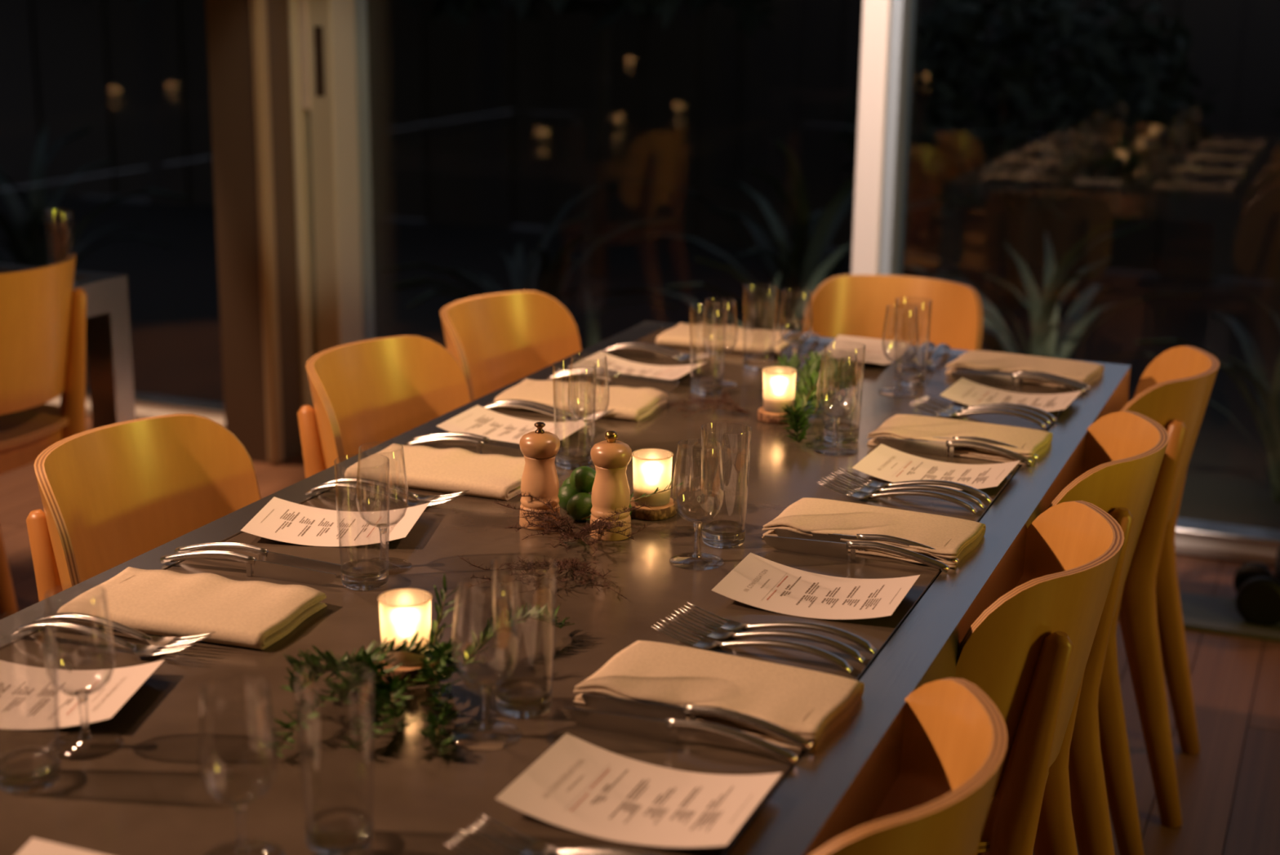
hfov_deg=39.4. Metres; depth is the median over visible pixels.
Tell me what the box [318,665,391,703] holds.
sprig
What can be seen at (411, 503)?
bowl
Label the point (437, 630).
sprig
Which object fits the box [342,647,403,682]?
sprig
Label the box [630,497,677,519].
wood slice
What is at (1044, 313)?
plant
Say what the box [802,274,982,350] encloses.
dining chair
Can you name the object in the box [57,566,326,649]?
napkin
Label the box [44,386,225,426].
window
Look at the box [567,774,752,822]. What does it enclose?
print
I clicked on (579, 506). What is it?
lime
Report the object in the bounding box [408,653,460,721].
sprig
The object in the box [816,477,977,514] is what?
fork
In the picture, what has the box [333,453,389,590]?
glass
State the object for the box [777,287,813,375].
wine glass
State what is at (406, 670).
wood slice
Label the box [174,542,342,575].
table knife
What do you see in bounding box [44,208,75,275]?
glass
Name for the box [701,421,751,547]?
glass
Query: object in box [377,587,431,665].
votive candle
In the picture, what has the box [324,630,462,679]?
sprig
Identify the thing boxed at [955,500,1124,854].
dining chair
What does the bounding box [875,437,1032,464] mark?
table knife
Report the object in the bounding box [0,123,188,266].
plant
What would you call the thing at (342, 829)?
glass
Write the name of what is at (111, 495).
dining chair
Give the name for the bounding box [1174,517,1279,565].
window frame
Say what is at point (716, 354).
bowl
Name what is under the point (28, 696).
menu card
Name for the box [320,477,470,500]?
fork
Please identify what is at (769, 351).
table knife
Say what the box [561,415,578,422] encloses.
bowl
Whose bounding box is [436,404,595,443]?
menu card
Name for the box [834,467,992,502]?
fork
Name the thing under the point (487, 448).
table knife
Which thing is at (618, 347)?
fork
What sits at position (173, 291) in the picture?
ground
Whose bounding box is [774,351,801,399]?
sprig
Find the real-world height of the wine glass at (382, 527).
0.150 m
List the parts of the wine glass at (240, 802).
stem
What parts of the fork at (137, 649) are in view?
handle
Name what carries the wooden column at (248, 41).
attached to the wall
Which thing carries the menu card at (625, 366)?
on the dining table at (148, 795)
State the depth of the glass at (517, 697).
1.74 m
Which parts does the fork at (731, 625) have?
handle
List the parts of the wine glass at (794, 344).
stem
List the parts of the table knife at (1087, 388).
blade, handle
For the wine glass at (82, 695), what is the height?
0.150 m
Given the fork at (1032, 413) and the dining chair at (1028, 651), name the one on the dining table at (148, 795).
the fork at (1032, 413)
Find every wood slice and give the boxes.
[374,653,439,683]
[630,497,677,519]
[756,406,795,424]
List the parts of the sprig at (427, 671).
stem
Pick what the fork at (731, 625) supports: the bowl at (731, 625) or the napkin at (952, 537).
the bowl at (731, 625)
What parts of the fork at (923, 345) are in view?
handle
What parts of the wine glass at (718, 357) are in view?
stem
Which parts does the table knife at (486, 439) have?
blade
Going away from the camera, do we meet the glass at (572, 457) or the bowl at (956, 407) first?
the glass at (572, 457)
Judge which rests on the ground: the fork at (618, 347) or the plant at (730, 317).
the plant at (730, 317)
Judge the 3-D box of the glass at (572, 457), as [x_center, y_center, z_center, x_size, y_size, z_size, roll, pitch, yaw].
[-0.095,-0.018,2.598,0.063,0.150,0.063,7,16,21]
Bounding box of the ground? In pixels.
[0,191,1279,529]
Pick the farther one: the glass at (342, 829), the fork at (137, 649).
the fork at (137, 649)
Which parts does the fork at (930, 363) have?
handle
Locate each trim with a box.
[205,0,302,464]
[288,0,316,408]
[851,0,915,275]
[1117,591,1279,641]
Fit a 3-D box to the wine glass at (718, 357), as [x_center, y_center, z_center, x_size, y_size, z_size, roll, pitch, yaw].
[0.139,-0.148,3.115,0.067,0.150,0.067,1,14,0]
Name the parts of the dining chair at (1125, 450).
leg, backrest, leg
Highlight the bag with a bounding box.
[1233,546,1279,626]
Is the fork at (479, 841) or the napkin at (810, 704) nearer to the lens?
the fork at (479, 841)
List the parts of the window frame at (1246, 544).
rail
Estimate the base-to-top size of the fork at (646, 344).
0.022 m
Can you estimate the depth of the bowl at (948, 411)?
2.94 m
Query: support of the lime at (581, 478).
on the lime at (566, 491)
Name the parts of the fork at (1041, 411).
handle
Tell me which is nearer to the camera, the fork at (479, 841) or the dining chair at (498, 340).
the fork at (479, 841)
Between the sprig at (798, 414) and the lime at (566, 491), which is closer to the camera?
the lime at (566, 491)
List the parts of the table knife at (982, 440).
blade, handle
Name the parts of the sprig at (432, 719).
stem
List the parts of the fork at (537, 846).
handle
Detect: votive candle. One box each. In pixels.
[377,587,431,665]
[631,448,673,506]
[762,365,796,413]
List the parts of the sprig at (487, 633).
stem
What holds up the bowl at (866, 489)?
on the fork at (866, 489)
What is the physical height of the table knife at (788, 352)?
0.027 m
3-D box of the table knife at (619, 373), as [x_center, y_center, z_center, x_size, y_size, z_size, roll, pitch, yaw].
[-0.044,-0.088,3.118,0.238,0.027,0.012,6,15,19]
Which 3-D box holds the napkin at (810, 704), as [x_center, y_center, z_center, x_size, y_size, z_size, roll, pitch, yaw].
[0.081,0.260,1.783,0.255,0.024,0.154,8,16,25]
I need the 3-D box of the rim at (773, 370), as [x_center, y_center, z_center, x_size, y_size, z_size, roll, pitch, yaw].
[0.225,-0.092,2.877,0.055,0.002,0.055,7,16,21]
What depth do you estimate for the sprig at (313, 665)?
1.74 m
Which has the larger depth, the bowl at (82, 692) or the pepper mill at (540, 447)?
the pepper mill at (540, 447)
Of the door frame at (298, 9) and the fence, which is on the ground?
the fence
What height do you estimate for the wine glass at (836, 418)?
0.150 m
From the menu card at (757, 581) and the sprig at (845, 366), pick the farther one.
the sprig at (845, 366)
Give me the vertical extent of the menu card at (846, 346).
0.017 m
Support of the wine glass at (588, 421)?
on the dining table at (148, 795)
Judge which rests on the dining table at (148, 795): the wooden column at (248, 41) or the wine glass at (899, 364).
the wine glass at (899, 364)
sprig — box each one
[256,672,368,756]
[280,649,383,693]
[283,644,349,672]
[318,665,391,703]
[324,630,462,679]
[338,671,417,752]
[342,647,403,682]
[368,671,415,733]
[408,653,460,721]
[417,710,456,755]
[422,636,465,675]
[423,573,462,668]
[462,601,574,666]
[581,477,683,519]
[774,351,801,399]
[778,404,816,443]
[792,366,851,420]
[793,350,835,405]
[804,356,862,415]
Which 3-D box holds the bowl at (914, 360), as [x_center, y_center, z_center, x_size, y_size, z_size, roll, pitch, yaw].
[0.503,-0.121,3.301,0.028,0.007,0.026,7,16,21]
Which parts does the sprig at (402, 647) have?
stem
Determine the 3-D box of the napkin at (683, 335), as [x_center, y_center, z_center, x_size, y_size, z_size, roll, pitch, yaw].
[0.174,-0.173,3.465,0.255,0.024,0.154,6,15,20]
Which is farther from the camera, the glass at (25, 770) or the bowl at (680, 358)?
the bowl at (680, 358)
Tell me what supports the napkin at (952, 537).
on the dining table at (148, 795)
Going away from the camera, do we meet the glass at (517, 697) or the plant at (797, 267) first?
the glass at (517, 697)
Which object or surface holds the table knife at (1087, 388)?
on the dining table at (148, 795)
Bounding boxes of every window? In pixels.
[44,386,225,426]
[307,0,374,353]
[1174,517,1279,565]
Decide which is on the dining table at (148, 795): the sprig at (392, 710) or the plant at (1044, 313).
the sprig at (392, 710)
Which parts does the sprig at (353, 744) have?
stem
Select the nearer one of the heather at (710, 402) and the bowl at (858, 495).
the bowl at (858, 495)
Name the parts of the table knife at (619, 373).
handle, blade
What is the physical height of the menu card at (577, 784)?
0.017 m
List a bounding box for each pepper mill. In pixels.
[519,422,559,529]
[589,430,631,541]
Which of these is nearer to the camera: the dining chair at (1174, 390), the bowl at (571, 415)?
the bowl at (571, 415)
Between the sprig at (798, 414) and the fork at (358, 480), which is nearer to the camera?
the fork at (358, 480)
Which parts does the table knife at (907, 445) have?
blade, handle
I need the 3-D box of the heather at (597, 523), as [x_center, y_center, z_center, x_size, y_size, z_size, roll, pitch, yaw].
[-0.092,0.121,2.235,0.193,0.057,0.141,6,15,18]
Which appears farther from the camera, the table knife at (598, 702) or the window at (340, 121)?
the window at (340, 121)
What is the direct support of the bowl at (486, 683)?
on the wine glass at (486, 686)
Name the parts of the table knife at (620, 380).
handle, blade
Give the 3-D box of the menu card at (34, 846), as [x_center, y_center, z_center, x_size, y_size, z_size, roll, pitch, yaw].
[-0.465,0.373,1.334,0.148,0.017,0.210,7,16,21]
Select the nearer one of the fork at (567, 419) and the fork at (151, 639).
the fork at (151, 639)
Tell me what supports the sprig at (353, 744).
on the dining table at (148, 795)
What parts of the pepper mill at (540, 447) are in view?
knob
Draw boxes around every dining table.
[0,262,135,428]
[0,320,1131,854]
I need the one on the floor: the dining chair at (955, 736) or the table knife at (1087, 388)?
the dining chair at (955, 736)
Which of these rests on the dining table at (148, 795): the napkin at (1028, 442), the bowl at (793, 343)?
the napkin at (1028, 442)
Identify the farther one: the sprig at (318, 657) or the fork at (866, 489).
the fork at (866, 489)
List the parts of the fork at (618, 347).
handle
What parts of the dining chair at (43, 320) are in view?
leg, seat frame, seat, backrest, leg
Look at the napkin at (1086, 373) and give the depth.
3.23 m
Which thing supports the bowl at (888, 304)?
on the wine glass at (899, 364)
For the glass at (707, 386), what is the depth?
3.05 m
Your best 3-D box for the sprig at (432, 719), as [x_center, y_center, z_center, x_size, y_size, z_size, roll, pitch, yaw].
[-0.191,0.280,1.668,0.034,0.027,0.077,-1,15,-9]
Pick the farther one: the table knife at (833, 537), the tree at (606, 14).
the tree at (606, 14)
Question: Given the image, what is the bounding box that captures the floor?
[0,413,1279,854]
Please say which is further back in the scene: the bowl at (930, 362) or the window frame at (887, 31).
the window frame at (887, 31)
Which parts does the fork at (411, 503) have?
handle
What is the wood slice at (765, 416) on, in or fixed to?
on the dining table at (148, 795)
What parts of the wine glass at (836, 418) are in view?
stem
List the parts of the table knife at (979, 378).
blade, handle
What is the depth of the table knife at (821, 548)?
2.21 m
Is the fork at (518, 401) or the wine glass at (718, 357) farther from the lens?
the wine glass at (718, 357)
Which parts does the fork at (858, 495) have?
handle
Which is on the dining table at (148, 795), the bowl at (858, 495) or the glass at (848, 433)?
the glass at (848, 433)
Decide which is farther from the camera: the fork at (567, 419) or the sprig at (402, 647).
the fork at (567, 419)
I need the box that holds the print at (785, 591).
[760,578,901,604]
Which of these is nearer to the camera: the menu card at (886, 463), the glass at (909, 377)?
the menu card at (886, 463)
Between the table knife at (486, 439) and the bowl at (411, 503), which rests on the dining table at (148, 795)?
the table knife at (486, 439)
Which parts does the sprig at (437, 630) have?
stem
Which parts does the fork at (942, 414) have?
handle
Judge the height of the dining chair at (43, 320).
0.852 m
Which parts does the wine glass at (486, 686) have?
stem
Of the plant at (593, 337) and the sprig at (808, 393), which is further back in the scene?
the plant at (593, 337)
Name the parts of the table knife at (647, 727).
blade, handle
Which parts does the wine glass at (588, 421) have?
stem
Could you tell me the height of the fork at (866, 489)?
0.022 m
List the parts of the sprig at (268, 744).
stem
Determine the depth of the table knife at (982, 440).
2.69 m
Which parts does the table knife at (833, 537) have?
blade, handle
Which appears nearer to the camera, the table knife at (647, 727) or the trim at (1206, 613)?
the table knife at (647, 727)
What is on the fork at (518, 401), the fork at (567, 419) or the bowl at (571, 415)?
the bowl at (571, 415)
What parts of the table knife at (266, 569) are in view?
handle, blade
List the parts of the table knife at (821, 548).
blade, handle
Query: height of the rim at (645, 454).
0.002 m
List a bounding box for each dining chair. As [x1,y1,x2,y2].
[0,253,86,619]
[26,413,261,601]
[297,335,471,478]
[440,290,581,401]
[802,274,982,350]
[810,677,1007,854]
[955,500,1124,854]
[1048,410,1168,854]
[1118,345,1219,826]
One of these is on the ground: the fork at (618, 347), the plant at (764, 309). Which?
the plant at (764, 309)
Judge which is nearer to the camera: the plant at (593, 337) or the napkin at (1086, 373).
the napkin at (1086, 373)
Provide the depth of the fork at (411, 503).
2.41 m
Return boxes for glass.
[0,609,61,793]
[43,582,123,759]
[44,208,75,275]
[198,674,284,854]
[294,659,374,854]
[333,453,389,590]
[355,443,411,575]
[450,576,521,749]
[490,552,556,718]
[552,360,596,469]
[567,352,609,448]
[669,438,724,570]
[689,303,727,395]
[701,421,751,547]
[702,297,737,387]
[742,285,777,370]
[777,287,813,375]
[813,352,858,456]
[822,341,865,443]
[879,304,919,396]
[893,297,932,386]
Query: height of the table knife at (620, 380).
0.027 m
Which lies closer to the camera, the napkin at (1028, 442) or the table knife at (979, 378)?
the napkin at (1028, 442)
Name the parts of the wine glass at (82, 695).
stem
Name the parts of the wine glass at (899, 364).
stem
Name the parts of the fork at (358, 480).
handle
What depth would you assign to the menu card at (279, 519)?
2.30 m
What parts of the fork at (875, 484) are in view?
handle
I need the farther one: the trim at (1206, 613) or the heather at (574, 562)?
the trim at (1206, 613)
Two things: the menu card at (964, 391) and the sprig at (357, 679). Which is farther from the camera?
the menu card at (964, 391)
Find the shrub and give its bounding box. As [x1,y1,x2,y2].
[1269,98,1279,155]
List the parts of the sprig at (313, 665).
stem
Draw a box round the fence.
[0,0,1279,285]
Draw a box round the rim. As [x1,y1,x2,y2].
[377,587,431,607]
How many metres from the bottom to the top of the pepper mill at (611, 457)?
0.138 m
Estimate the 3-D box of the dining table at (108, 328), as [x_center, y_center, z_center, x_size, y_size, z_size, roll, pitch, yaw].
[-2.127,0.249,3.261,1.042,0.750,2.624,7,16,21]
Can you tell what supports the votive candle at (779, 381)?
on the wood slice at (765, 416)
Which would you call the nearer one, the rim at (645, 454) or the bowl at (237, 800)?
the bowl at (237, 800)
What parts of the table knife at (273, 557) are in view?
handle, blade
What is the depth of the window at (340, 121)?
5.34 m
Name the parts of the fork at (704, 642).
handle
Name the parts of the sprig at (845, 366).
stem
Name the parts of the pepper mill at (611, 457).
knob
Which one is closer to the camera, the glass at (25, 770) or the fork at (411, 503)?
the glass at (25, 770)
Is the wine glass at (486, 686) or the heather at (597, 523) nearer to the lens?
the wine glass at (486, 686)
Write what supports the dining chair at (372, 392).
on the floor
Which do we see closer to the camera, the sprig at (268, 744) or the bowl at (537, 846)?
the bowl at (537, 846)
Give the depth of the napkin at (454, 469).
2.51 m
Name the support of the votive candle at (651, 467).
on the wood slice at (668, 510)
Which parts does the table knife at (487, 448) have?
handle, blade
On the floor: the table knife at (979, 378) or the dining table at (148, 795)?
the dining table at (148, 795)
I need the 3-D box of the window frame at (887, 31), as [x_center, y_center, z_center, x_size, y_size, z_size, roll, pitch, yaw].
[0.652,-0.990,4.700,0.100,2.500,0.180,7,16,21]
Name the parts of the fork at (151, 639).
handle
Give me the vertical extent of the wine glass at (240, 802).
0.150 m
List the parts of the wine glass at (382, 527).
stem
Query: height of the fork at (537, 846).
0.022 m
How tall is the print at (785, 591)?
0.007 m
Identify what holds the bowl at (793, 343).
on the wine glass at (794, 344)
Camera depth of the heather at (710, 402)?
2.93 m
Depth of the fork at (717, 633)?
1.92 m
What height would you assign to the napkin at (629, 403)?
0.024 m
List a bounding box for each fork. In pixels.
[10,620,200,655]
[31,612,216,645]
[305,482,460,506]
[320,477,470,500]
[444,828,511,854]
[466,813,653,854]
[482,402,607,422]
[487,399,614,418]
[601,344,716,360]
[610,342,722,357]
[650,618,853,673]
[665,609,865,662]
[678,601,876,653]
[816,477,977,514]
[825,472,985,508]
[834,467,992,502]
[897,341,935,364]
[910,400,1047,428]
[913,343,951,366]
[915,397,1052,425]
[921,394,1057,422]
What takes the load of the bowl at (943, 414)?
on the fork at (942, 414)
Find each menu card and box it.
[0,659,164,729]
[15,837,105,854]
[240,496,429,546]
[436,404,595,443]
[495,732,782,847]
[567,351,706,380]
[711,551,919,619]
[800,334,911,364]
[852,443,1020,489]
[939,377,1083,411]
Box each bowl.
[43,582,115,696]
[198,674,278,804]
[355,443,408,527]
[404,498,426,506]
[452,576,519,687]
[520,839,557,854]
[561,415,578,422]
[567,412,585,417]
[672,438,724,523]
[675,355,691,360]
[680,352,696,357]
[693,636,720,649]
[702,297,737,355]
[706,626,734,639]
[720,618,747,631]
[777,287,813,344]
[816,352,858,417]
[850,490,872,498]
[859,485,879,493]
[867,480,888,488]
[881,304,919,363]
[904,358,919,364]
[920,360,935,366]
[937,412,955,417]
[944,408,961,413]
[951,404,967,410]
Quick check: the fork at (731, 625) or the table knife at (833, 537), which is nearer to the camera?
the fork at (731, 625)
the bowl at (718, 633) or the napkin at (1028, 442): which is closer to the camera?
the bowl at (718, 633)
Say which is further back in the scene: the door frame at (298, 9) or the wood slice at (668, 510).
the door frame at (298, 9)
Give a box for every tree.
[427,0,779,276]
[833,0,1226,307]
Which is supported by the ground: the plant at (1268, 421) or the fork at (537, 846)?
the plant at (1268, 421)
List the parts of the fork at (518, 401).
handle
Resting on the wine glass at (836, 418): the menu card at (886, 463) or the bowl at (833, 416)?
the bowl at (833, 416)
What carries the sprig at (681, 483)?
on the dining table at (148, 795)
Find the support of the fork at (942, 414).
on the dining table at (148, 795)
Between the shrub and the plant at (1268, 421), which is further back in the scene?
the shrub
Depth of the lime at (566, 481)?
2.42 m
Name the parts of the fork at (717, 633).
handle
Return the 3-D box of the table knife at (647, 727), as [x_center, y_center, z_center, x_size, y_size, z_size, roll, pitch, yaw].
[0.035,0.284,1.681,0.238,0.027,0.012,7,16,21]
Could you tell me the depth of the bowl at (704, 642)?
1.92 m
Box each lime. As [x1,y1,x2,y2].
[557,483,578,510]
[561,476,569,485]
[566,492,592,520]
[569,466,595,493]
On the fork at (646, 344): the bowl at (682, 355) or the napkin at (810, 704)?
the bowl at (682, 355)
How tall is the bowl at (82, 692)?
0.098 m
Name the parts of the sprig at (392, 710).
stem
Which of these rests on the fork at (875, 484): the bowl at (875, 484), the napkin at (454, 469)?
the bowl at (875, 484)
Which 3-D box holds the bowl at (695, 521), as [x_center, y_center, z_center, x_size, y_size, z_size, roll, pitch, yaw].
[0.071,0.067,2.174,0.063,0.098,0.063,1,14,0]
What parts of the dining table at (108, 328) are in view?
border rail, border rail, leg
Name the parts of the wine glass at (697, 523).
stem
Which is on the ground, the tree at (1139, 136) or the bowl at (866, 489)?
the tree at (1139, 136)
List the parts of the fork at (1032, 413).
handle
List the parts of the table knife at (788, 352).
blade, handle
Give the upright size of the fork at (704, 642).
0.022 m
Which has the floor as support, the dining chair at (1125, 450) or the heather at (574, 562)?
the dining chair at (1125, 450)
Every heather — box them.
[458,554,626,598]
[493,492,651,555]
[666,390,750,417]
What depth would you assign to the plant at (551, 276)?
6.39 m
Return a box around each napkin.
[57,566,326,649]
[344,443,524,500]
[493,377,667,421]
[573,640,864,752]
[655,322,803,356]
[761,497,986,568]
[866,413,1052,465]
[945,350,1104,388]
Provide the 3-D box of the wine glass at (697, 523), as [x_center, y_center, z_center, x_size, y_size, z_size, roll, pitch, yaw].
[0.071,0.092,2.181,0.067,0.150,0.067,1,14,0]
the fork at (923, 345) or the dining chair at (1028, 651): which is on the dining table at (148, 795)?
the fork at (923, 345)
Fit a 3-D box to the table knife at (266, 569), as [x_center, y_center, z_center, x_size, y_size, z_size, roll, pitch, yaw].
[-0.467,0.163,2.124,0.238,0.027,0.012,6,15,19]
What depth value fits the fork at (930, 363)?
3.32 m
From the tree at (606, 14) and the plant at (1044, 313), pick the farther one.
the tree at (606, 14)
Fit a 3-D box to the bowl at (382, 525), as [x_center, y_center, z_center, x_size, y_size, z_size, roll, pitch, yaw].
[-0.309,0.071,2.140,0.063,0.098,0.063,1,14,0]
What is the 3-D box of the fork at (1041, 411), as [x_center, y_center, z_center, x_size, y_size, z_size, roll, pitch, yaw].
[0.573,-0.032,2.936,0.223,0.022,0.028,7,16,23]
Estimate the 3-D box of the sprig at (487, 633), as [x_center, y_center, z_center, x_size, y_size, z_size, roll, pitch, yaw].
[-0.130,0.210,1.901,0.035,0.048,0.159,13,19,40]
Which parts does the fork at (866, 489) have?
handle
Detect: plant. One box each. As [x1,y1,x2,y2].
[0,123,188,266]
[380,183,679,329]
[584,284,603,349]
[601,243,852,332]
[604,139,980,329]
[726,313,746,328]
[902,212,1203,362]
[1135,294,1279,502]
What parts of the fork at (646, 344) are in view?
handle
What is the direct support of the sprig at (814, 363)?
on the dining table at (148, 795)
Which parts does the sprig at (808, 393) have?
stem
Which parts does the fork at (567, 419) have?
handle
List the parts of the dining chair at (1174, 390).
leg, backrest, leg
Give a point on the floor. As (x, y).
(1229, 790)
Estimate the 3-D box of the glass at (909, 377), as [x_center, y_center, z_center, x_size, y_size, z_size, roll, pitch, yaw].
[0.477,-0.150,3.139,0.063,0.150,0.063,7,16,21]
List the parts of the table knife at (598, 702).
blade, handle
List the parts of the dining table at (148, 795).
border rail, border rail, border rail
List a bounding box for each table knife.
[160,550,336,585]
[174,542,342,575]
[404,435,524,457]
[410,431,519,452]
[546,370,676,391]
[551,367,679,386]
[561,706,798,764]
[581,693,813,751]
[763,535,950,573]
[764,330,803,355]
[774,528,959,563]
[780,331,820,358]
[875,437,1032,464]
[884,436,1038,461]
[951,371,1086,393]
[955,368,1090,391]
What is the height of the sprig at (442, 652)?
0.063 m
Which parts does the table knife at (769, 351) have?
blade, handle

